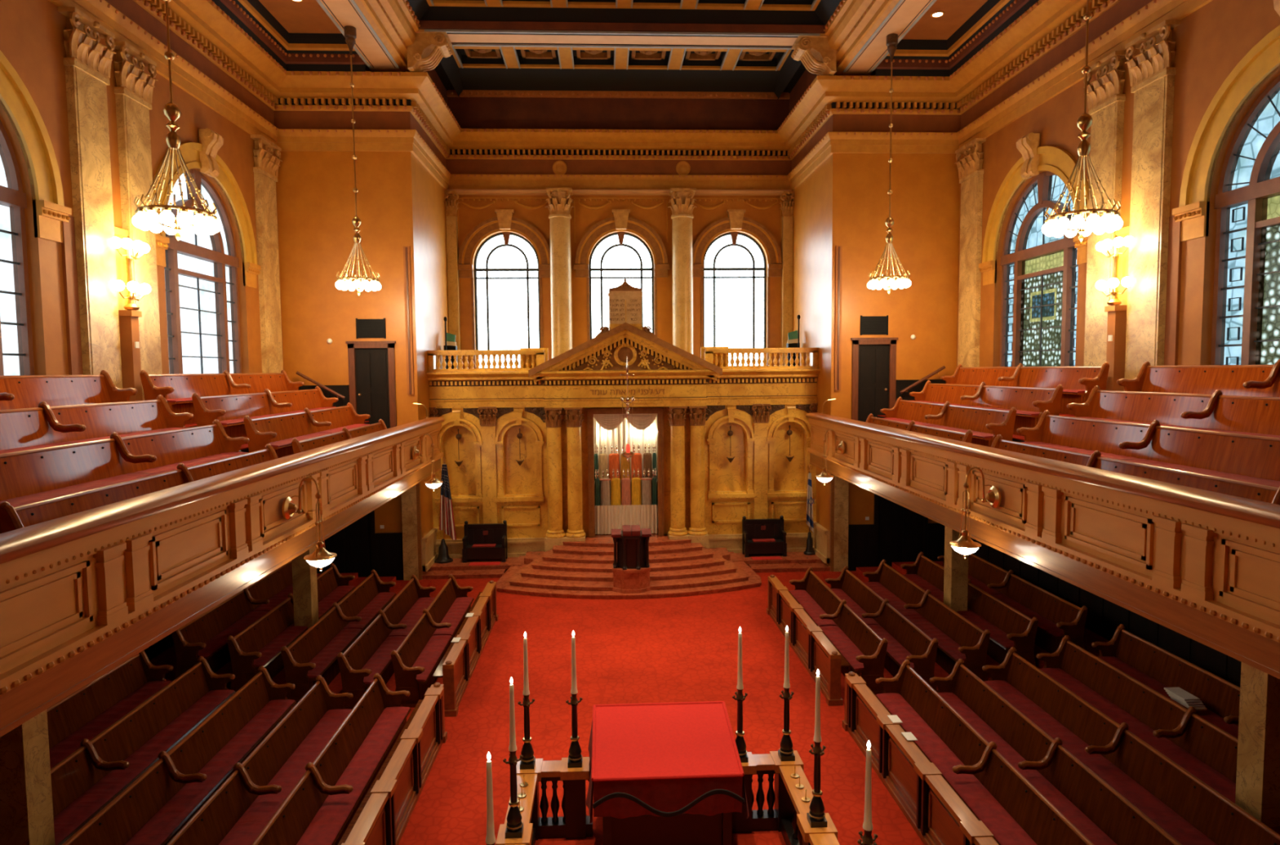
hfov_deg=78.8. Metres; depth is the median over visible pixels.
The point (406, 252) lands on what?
batten
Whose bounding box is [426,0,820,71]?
ceiling
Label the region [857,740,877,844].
candlestick
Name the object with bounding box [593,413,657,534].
curtain
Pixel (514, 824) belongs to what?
candlestick
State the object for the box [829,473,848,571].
pilaster
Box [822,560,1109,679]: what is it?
floor
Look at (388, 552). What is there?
baseboard
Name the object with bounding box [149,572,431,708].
floor
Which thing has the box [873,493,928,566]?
door
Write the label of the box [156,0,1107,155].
trim
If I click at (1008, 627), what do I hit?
pew
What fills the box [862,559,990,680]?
pew
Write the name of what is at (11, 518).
pew
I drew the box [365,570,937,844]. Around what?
floor
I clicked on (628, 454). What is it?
light
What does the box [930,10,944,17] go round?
recessed light
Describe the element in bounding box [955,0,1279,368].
wall
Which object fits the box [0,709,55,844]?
column
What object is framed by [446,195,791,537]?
wall
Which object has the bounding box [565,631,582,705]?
candle
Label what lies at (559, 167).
rosette
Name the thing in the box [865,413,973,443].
pew
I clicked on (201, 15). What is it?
trim
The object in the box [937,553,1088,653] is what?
pew
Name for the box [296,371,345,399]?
stair handrail
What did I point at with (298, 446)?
pew
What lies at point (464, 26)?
cross beam
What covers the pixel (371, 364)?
door
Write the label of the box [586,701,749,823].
tablecloth
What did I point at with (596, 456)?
scroll
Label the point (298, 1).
recessed light
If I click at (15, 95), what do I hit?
trim
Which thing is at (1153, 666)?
pew
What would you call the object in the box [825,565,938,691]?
pew
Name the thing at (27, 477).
pew
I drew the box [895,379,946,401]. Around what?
baseboard
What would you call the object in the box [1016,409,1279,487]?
pew
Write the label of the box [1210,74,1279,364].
window
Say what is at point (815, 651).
partition
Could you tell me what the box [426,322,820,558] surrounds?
wall
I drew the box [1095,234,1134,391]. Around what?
wall sconce
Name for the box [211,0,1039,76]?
ceiling
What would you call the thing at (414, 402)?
reading lamp
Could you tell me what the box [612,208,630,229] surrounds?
trim
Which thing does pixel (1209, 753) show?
pew
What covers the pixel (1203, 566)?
parapet
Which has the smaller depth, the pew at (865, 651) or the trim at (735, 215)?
the pew at (865, 651)
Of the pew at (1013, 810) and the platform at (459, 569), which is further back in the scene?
the platform at (459, 569)
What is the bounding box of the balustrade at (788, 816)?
[495,750,839,844]
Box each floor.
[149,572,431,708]
[185,406,369,453]
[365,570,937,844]
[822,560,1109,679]
[876,400,1075,444]
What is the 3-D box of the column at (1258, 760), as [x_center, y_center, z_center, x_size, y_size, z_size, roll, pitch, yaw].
[6.763,3.390,8.413,0.440,2.940,0.440,-1,4,-3]
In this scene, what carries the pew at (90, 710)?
on the floor at (168, 656)
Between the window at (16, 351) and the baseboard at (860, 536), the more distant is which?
the baseboard at (860, 536)
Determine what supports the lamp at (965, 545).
attached to the parapet at (1203, 566)
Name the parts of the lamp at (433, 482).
arm, lamp shade, lamp shade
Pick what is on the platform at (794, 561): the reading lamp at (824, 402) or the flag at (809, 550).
the flag at (809, 550)
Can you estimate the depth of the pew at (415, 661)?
14.57 m
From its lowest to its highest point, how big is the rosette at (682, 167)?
0.470 m
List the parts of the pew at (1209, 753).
armrest, panel, backrest, rail, armrest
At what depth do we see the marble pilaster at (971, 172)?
20.14 m
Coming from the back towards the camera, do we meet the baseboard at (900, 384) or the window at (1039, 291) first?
the baseboard at (900, 384)
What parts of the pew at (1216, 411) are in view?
armrest, panel, rail, armrest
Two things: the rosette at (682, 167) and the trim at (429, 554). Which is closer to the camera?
the trim at (429, 554)
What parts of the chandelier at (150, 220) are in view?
globe, globe, globe, globe, globe, globe, rod, rod knob, globe, turned stem, globe, globe, globe, globe, globe, globe, globe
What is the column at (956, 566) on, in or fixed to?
on the floor at (1090, 637)
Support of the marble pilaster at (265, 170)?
attached to the wall at (32, 38)
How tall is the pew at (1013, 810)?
0.969 m
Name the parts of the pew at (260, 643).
panel, armrest, rail, backrest, armrest, seat, panel, armrest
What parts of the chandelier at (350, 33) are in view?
globe, globe, globe, globe, rod, rod knob, turned stem, globe, globe, globe, globe, globe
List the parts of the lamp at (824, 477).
lamp shade, lamp shade, arm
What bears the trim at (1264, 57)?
attached to the wall at (1211, 41)
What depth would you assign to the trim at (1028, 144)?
17.18 m
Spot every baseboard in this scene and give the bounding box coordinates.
[143,633,173,660]
[298,385,349,407]
[315,532,404,580]
[848,523,944,570]
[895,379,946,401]
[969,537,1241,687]
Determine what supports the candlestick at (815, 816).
on the balustrade at (788, 816)
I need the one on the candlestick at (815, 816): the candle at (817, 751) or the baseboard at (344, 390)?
the candle at (817, 751)
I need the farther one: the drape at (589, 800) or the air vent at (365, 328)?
the air vent at (365, 328)
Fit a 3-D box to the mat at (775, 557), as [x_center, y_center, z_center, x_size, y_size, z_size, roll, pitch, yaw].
[3.600,3.856,22.156,0.840,0.012,0.320,-1,4,-3]
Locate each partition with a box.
[337,682,447,844]
[432,580,497,716]
[766,574,850,706]
[842,671,999,844]
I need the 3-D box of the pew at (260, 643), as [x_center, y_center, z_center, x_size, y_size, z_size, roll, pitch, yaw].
[-6.750,3.889,15.566,0.567,0.969,5.020,-1,4,-3]
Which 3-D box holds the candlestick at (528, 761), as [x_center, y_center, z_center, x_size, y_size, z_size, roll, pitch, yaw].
[-1.357,3.304,9.311,0.196,1.645,0.192,-1,4,-3]
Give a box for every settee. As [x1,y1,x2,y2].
[462,520,507,562]
[742,515,786,557]
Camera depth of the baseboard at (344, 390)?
20.59 m
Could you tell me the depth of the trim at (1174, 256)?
13.12 m
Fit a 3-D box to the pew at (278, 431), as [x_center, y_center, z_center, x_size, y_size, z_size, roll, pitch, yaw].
[-6.692,0.175,16.221,0.567,0.969,5.520,-1,4,-3]
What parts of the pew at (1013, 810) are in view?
armrest, panel, seat, armrest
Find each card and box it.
[451,637,461,642]
[465,613,474,617]
[887,715,902,723]
[901,732,917,740]
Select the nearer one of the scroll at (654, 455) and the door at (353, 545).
the door at (353, 545)
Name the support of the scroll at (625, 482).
on the wall at (547, 500)
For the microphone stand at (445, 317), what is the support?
on the wall at (547, 500)
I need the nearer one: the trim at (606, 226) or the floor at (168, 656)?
the floor at (168, 656)
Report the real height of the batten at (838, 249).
3.900 m
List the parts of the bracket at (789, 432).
dish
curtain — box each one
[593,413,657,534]
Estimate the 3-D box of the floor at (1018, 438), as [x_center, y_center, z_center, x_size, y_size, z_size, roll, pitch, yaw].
[7.138,0.871,11.671,3.980,1.640,19.500,-1,4,-3]
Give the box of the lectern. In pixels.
[611,524,651,593]
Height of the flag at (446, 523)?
3.005 m
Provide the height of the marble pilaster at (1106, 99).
7.020 m
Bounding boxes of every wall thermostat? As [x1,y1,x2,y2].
[326,338,332,343]
[910,334,915,339]
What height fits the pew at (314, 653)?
0.969 m
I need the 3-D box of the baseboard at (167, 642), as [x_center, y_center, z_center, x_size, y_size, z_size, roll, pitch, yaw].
[-8.873,3.409,11.088,0.080,3.050,19.450,-1,4,-3]
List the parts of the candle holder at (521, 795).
dish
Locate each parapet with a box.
[0,417,444,737]
[805,412,1279,679]
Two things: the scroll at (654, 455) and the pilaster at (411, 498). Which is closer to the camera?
the pilaster at (411, 498)
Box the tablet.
[595,278,658,337]
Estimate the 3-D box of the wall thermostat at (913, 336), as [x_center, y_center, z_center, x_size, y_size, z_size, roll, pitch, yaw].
[7.444,-2.327,21.236,0.140,0.140,0.140,-1,4,-3]
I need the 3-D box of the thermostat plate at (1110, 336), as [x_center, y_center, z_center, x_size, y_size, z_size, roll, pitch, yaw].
[8.671,-1.556,14.366,0.020,0.110,0.100,-1,4,-3]
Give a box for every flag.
[434,456,456,563]
[804,464,815,555]
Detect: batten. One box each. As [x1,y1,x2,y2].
[403,246,413,395]
[834,245,842,391]
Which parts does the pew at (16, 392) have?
armrest, rail, backrest, panel, armrest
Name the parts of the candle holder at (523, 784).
dish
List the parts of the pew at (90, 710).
rail, backrest, panel, armrest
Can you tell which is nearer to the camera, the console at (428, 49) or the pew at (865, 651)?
the pew at (865, 651)
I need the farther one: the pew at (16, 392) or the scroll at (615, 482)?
the scroll at (615, 482)
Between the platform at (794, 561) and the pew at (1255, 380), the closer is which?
the pew at (1255, 380)
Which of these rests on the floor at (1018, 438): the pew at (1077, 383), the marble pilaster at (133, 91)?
the pew at (1077, 383)
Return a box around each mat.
[468,561,500,565]
[751,555,782,559]
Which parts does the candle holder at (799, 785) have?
dish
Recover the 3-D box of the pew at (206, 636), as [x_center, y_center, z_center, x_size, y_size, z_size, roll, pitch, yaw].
[-7.759,3.766,15.728,0.567,0.969,5.090,-1,4,-3]
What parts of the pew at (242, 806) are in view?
armrest, panel, armrest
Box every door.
[319,510,375,577]
[345,341,396,428]
[850,337,898,422]
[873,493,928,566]
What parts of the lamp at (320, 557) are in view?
arm, lamp shade, lamp shade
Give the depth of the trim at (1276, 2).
10.74 m
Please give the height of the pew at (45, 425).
0.969 m
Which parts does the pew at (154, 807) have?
armrest, seat, panel, armrest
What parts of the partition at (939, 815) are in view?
post, strip post, strip post, strip post, strip post, rail, panel, strip post, strip post, strip post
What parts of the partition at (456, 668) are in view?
post, strip post, strip post, panel, rail, strip post, strip post, strip post, strip post, post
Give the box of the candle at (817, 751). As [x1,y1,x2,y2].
[808,669,826,755]
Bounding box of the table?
[602,812,732,844]
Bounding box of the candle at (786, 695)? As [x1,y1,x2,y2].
[779,626,794,699]
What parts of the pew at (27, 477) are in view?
rail, backrest, armrest, panel, armrest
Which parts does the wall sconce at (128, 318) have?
globe, globe, globe, stem, globe, globe, globe, globe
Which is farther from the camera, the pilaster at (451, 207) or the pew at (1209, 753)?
the pilaster at (451, 207)
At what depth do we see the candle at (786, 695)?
9.41 m
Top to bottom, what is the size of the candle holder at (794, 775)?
0.125 m
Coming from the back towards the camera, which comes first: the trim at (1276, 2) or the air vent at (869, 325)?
the air vent at (869, 325)
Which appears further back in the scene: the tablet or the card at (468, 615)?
the tablet
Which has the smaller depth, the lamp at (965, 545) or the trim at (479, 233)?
the lamp at (965, 545)
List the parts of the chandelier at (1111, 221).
globe, globe, globe, globe, globe, globe, globe, turned stem, globe, rod, rod knob, rod knob, globe, globe, globe, globe, globe, globe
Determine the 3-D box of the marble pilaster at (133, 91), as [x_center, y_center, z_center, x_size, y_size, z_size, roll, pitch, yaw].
[-8.959,-3.097,14.132,0.339,7.020,1.025,-1,4,-3]
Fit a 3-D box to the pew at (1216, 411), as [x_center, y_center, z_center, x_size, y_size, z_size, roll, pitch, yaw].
[7.608,0.148,8.895,0.567,0.969,8.460,-1,4,-3]
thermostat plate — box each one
[134,341,139,347]
[1107,334,1112,341]
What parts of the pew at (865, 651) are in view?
armrest, panel, seat, armrest, backrest, rail, armrest, panel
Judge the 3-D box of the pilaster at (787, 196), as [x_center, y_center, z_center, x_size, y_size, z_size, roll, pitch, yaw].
[4.810,-4.535,25.374,0.576,5.830,0.446,-1,4,-3]
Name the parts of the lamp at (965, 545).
lamp shade, lamp shade, arm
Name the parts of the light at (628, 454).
hanging rod, bracket crown, red glass, lamp shade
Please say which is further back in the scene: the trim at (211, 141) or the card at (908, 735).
the trim at (211, 141)
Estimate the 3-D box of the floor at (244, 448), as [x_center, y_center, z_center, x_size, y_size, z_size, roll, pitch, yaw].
[-6.947,1.035,11.041,3.980,1.640,19.500,-1,4,-3]
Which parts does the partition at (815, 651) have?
post, strip post, strip post, strip post, strip post, rail, panel, strip post, strip post, post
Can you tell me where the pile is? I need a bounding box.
[1164,687,1206,710]
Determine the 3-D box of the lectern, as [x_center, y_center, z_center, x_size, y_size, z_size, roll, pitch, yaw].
[-0.221,3.376,19.501,0.980,1.613,0.776,-1,4,-3]
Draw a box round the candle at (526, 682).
[522,631,529,695]
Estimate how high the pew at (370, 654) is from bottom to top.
0.969 m
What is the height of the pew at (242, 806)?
0.969 m
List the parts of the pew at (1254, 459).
armrest, panel, armrest, rail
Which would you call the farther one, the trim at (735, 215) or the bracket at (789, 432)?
the trim at (735, 215)
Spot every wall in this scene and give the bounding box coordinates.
[0,0,284,406]
[275,64,448,574]
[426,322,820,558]
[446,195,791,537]
[791,68,959,566]
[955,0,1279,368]
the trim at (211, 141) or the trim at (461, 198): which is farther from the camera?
the trim at (461, 198)
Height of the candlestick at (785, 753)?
1.645 m
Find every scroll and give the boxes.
[593,444,598,480]
[595,469,599,505]
[598,444,608,480]
[599,468,610,505]
[608,444,620,480]
[610,468,621,505]
[620,446,630,479]
[621,468,631,505]
[631,444,642,479]
[631,468,641,505]
[640,468,652,505]
[643,444,652,479]
[652,444,657,479]
[652,468,657,504]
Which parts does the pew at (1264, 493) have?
armrest, panel, armrest, armrest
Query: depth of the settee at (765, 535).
22.64 m
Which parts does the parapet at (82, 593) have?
panel moulding, panel moulding, cap rail, panel moulding, panel moulding, panel moulding, panel moulding, panel moulding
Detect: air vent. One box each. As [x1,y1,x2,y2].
[355,318,386,338]
[860,315,888,335]
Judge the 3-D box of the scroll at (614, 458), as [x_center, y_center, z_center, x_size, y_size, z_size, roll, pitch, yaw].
[-0.774,1.189,23.346,0.339,1.080,0.216,-1,4,-3]
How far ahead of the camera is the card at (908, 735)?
9.99 m
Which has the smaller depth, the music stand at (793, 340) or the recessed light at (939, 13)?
the recessed light at (939, 13)
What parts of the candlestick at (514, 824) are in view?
stem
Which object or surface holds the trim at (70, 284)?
attached to the wall at (32, 38)
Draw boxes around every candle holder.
[517,785,526,798]
[518,799,524,811]
[520,774,528,786]
[790,765,799,777]
[795,776,804,789]
[801,789,810,802]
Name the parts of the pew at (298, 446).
panel, armrest, rail, backrest, armrest, armrest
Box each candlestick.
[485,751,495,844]
[502,676,524,838]
[517,631,535,769]
[565,631,582,768]
[732,626,748,762]
[777,626,795,761]
[806,669,826,827]
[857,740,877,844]
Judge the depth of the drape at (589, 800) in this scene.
8.90 m
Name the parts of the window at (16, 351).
glass pane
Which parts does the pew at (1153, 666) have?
armrest, panel, backrest, rail, armrest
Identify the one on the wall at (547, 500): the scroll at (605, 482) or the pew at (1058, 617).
the scroll at (605, 482)
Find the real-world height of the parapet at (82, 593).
1.410 m
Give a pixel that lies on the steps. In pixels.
(583, 570)
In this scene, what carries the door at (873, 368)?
in the wall at (844, 202)
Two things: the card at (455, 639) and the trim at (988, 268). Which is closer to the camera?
the card at (455, 639)
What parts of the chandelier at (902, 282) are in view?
globe, globe, globe, globe, turned stem, rod, globe, globe, globe, globe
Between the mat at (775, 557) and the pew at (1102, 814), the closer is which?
the pew at (1102, 814)
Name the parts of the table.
leg, leg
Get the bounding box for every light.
[291,0,303,2]
[620,355,635,462]
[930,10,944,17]
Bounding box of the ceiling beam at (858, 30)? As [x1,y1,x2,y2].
[315,0,936,99]
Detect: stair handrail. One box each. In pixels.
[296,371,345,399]
[899,365,945,393]
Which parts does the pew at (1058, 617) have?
panel, armrest, backrest, rail, seat, armrest, panel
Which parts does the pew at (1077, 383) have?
armrest, panel, armrest, backrest, rail, seat, armrest, panel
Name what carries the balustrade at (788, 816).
on the floor at (675, 649)
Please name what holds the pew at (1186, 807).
on the floor at (1090, 637)
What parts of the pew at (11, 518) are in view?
panel, armrest, rail, armrest, panel, armrest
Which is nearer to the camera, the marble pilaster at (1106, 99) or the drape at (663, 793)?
the drape at (663, 793)
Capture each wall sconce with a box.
[109,235,151,401]
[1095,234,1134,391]
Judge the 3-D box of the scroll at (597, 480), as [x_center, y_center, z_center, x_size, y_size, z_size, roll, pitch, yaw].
[-1.263,1.933,23.073,0.148,1.120,0.216,-1,4,-3]
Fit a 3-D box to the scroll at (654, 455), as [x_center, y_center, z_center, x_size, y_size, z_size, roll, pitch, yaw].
[0.435,1.175,23.401,0.127,1.080,0.216,-1,4,-3]
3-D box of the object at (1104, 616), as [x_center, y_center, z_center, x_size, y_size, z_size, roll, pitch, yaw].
[9.107,3.199,11.893,0.080,3.050,19.450,-1,4,-3]
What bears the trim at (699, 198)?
attached to the wall at (586, 218)
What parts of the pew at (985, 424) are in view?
armrest, panel, armrest, backrest, rail, seat, armrest, panel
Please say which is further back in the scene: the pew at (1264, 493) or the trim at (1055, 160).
the trim at (1055, 160)
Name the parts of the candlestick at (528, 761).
stem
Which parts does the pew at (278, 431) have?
panel, armrest, seat, rail, backrest, armrest, panel, armrest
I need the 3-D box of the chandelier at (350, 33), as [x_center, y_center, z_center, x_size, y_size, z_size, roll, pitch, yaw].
[-6.473,-5.894,17.668,1.010,5.900,0.989,-1,4,-3]
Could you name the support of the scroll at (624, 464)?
on the wall at (547, 500)
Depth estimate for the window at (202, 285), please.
16.90 m
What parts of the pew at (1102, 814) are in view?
armrest, panel, armrest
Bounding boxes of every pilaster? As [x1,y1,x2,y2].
[57,6,122,388]
[114,40,162,400]
[250,134,283,373]
[400,482,422,580]
[444,190,460,368]
[779,191,794,366]
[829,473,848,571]
[955,137,986,367]
[1082,51,1125,365]
[1124,19,1180,391]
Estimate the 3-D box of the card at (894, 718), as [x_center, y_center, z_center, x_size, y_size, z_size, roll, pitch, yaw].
[3.437,3.998,10.509,0.130,0.008,0.220,-1,4,-3]
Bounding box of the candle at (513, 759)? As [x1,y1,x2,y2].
[502,676,523,765]
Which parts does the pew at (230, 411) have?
panel, armrest, seat, rail, backrest, armrest, panel, armrest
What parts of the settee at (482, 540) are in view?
leg, arm, post, seat, backrest, leg, arm, post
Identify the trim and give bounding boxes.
[0,50,64,206]
[32,200,71,243]
[48,0,1213,191]
[61,215,83,374]
[114,226,128,310]
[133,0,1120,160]
[152,142,257,264]
[155,234,261,288]
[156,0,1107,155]
[198,128,223,177]
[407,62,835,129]
[422,528,438,571]
[446,189,791,195]
[457,197,551,242]
[457,217,550,368]
[494,208,514,229]
[573,197,667,242]
[573,217,670,340]
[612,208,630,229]
[691,197,782,242]
[692,217,782,365]
[726,208,745,229]
[813,521,830,563]
[978,235,1087,285]
[982,146,1088,262]
[1015,132,1039,179]
[1115,226,1129,378]
[1164,215,1182,365]
[1172,201,1209,241]
[1178,25,1279,207]
[1273,0,1279,53]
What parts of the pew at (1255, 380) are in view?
armrest, panel, rail, backrest, armrest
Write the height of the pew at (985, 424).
0.969 m
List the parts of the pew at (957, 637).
armrest, panel, armrest, backrest, rail, seat, armrest, panel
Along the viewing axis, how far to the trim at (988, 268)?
19.17 m
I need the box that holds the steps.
[496,533,761,599]
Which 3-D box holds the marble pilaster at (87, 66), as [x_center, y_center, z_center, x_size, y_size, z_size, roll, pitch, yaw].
[-8.904,-3.013,12.886,0.343,7.020,1.065,-1,4,-3]
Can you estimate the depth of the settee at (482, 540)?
22.28 m
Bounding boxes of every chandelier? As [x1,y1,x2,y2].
[132,0,220,240]
[335,25,381,295]
[866,33,911,293]
[1041,0,1123,242]
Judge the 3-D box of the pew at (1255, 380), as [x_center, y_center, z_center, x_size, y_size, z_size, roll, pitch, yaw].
[8.454,-0.261,8.905,0.567,0.969,8.460,-1,4,-3]
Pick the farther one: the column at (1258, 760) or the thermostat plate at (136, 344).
the thermostat plate at (136, 344)
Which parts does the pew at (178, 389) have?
panel, armrest, seat, rail, backrest, armrest, panel, armrest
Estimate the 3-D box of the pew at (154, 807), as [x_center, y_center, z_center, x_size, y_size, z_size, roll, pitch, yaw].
[-5.418,4.518,7.899,0.567,0.969,8.470,-1,4,-3]
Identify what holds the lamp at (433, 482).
attached to the parapet at (82, 593)
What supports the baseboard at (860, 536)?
attached to the wall at (844, 202)
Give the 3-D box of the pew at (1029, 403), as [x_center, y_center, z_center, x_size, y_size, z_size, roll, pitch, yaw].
[7.240,-0.396,16.968,0.567,0.969,5.820,-1,4,-3]
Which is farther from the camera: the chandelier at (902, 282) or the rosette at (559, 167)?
the rosette at (559, 167)
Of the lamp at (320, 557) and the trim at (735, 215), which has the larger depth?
the trim at (735, 215)
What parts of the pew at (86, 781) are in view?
armrest, rail, backrest, panel, armrest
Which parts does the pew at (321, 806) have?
armrest, seat, panel, armrest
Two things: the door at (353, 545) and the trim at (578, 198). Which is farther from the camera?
the trim at (578, 198)
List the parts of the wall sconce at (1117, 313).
globe, globe, globe, globe, stem, globe, globe, globe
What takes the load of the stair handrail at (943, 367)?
attached to the wall at (844, 202)
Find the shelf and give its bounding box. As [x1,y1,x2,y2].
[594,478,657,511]
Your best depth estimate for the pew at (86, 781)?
10.00 m
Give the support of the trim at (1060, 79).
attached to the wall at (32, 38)
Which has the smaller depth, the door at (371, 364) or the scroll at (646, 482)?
the door at (371, 364)
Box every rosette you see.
[552,160,567,174]
[675,160,690,174]
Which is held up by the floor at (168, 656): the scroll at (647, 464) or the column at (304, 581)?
the column at (304, 581)
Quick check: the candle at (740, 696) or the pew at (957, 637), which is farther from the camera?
the pew at (957, 637)
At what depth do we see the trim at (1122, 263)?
14.38 m
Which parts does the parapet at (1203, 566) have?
panel moulding, panel moulding, panel moulding, panel moulding, panel moulding, cap rail, panel moulding, panel moulding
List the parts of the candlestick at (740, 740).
stem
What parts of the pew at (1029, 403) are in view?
panel, armrest, armrest, backrest, rail, seat, armrest, panel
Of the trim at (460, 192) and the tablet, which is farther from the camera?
the trim at (460, 192)
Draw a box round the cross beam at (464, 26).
[418,6,825,49]
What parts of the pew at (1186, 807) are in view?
armrest, panel, armrest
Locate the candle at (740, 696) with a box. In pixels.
[732,626,747,701]
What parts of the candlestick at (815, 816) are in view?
stem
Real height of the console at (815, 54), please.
0.910 m
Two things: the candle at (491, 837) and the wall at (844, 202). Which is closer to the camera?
the candle at (491, 837)
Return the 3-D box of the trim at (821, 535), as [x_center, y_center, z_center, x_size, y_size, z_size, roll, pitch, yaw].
[5.147,3.407,22.261,0.130,0.900,1.450,-1,4,-3]
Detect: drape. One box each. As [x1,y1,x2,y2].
[586,720,593,823]
[593,776,742,818]
[742,776,749,818]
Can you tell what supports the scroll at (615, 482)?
on the wall at (547, 500)
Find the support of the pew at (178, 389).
on the floor at (244, 448)
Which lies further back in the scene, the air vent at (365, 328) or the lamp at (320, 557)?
the air vent at (365, 328)
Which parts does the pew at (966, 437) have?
armrest, armrest, backrest, rail, armrest, panel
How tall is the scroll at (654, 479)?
1.120 m
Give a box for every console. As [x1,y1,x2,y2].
[407,29,453,71]
[791,33,836,75]
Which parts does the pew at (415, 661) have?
panel, armrest, rail, backrest, armrest, seat, panel, armrest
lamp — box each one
[281,475,337,570]
[412,433,443,490]
[413,402,429,418]
[815,428,844,484]
[821,398,835,413]
[949,466,1000,558]
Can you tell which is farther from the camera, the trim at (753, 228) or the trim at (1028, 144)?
the trim at (753, 228)
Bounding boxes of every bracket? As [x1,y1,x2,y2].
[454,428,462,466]
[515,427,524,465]
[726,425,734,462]
[786,424,794,462]
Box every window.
[0,120,34,375]
[164,168,241,373]
[474,231,540,360]
[588,231,653,339]
[702,231,766,357]
[999,170,1078,366]
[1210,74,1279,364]
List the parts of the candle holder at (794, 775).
dish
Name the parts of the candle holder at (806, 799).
dish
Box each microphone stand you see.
[444,316,447,368]
[797,314,800,366]
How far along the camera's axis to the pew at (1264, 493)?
9.34 m
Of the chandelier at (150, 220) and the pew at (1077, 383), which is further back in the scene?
the pew at (1077, 383)
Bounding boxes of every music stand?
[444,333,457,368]
[786,330,799,366]
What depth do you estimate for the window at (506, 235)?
25.38 m
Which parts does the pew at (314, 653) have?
panel, armrest, rail, backrest, armrest, seat, panel, armrest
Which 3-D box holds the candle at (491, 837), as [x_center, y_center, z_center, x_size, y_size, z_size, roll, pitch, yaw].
[-1.225,3.501,6.401,0.196,1.645,0.192,-1,4,-3]
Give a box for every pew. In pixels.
[0,369,137,409]
[0,394,193,453]
[0,419,248,533]
[0,443,278,533]
[46,650,173,768]
[50,656,235,844]
[62,665,296,844]
[139,369,304,424]
[166,675,353,844]
[171,560,293,679]
[191,386,338,443]
[226,563,355,691]
[243,402,370,457]
[251,672,411,844]
[280,569,396,704]
[291,418,386,453]
[337,574,435,709]
[391,573,474,707]
[789,567,888,694]
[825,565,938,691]
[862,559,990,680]
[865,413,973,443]
[875,658,1093,844]
[880,396,1016,447]
[900,551,1038,666]
[909,380,1063,435]
[928,658,1182,844]
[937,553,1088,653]
[940,361,1109,414]
[982,646,1279,844]
[991,434,1279,504]
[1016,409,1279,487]
[1036,635,1279,834]
[1066,385,1279,437]
[1091,623,1239,738]
[1116,359,1279,397]
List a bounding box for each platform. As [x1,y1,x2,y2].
[422,556,522,579]
[731,551,830,572]
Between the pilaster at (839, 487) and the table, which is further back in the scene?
the pilaster at (839, 487)
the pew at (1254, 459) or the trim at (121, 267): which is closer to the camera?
the pew at (1254, 459)
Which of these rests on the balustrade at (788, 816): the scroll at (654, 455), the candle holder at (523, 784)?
the candle holder at (523, 784)
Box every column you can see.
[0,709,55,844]
[291,546,318,628]
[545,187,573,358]
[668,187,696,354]
[943,525,968,611]
[1235,662,1279,826]
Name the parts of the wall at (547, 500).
balustrade, cornice, doorway frame, balustrade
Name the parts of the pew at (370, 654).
panel, armrest, rail, seat, backrest, armrest, panel, armrest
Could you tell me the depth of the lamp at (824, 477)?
18.21 m
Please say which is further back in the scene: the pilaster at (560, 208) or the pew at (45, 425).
the pilaster at (560, 208)
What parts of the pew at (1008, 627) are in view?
armrest, panel, backrest, rail, seat, armrest, panel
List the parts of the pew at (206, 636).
panel, armrest, seat, rail, backrest, armrest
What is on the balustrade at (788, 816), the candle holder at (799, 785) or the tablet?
the candle holder at (799, 785)
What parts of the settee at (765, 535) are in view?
post, arm, leg, backrest, seat, post, arm, leg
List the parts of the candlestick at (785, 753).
stem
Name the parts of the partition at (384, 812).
strip post, strip post, panel, strip post, rail, strip post, strip post, post, strip post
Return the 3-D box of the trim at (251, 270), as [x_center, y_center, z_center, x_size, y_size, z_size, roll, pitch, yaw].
[-9.206,-3.384,16.690,0.175,0.550,4.600,-1,4,-3]
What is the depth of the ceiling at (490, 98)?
24.73 m
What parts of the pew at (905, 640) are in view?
armrest, panel, armrest, backrest, rail, seat, armrest, panel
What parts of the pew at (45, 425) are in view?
armrest, rail, panel, armrest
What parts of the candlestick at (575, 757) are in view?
stem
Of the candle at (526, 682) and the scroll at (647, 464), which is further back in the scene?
the scroll at (647, 464)
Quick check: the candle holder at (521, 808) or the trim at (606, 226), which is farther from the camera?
the trim at (606, 226)
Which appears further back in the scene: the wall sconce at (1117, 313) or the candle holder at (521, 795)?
the wall sconce at (1117, 313)
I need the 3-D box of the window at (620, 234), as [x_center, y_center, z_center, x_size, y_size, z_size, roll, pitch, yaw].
[-0.600,-4.028,25.606,2.120,4.380,0.120,-1,4,-3]
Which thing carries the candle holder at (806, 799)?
on the balustrade at (788, 816)
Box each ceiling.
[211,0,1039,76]
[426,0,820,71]

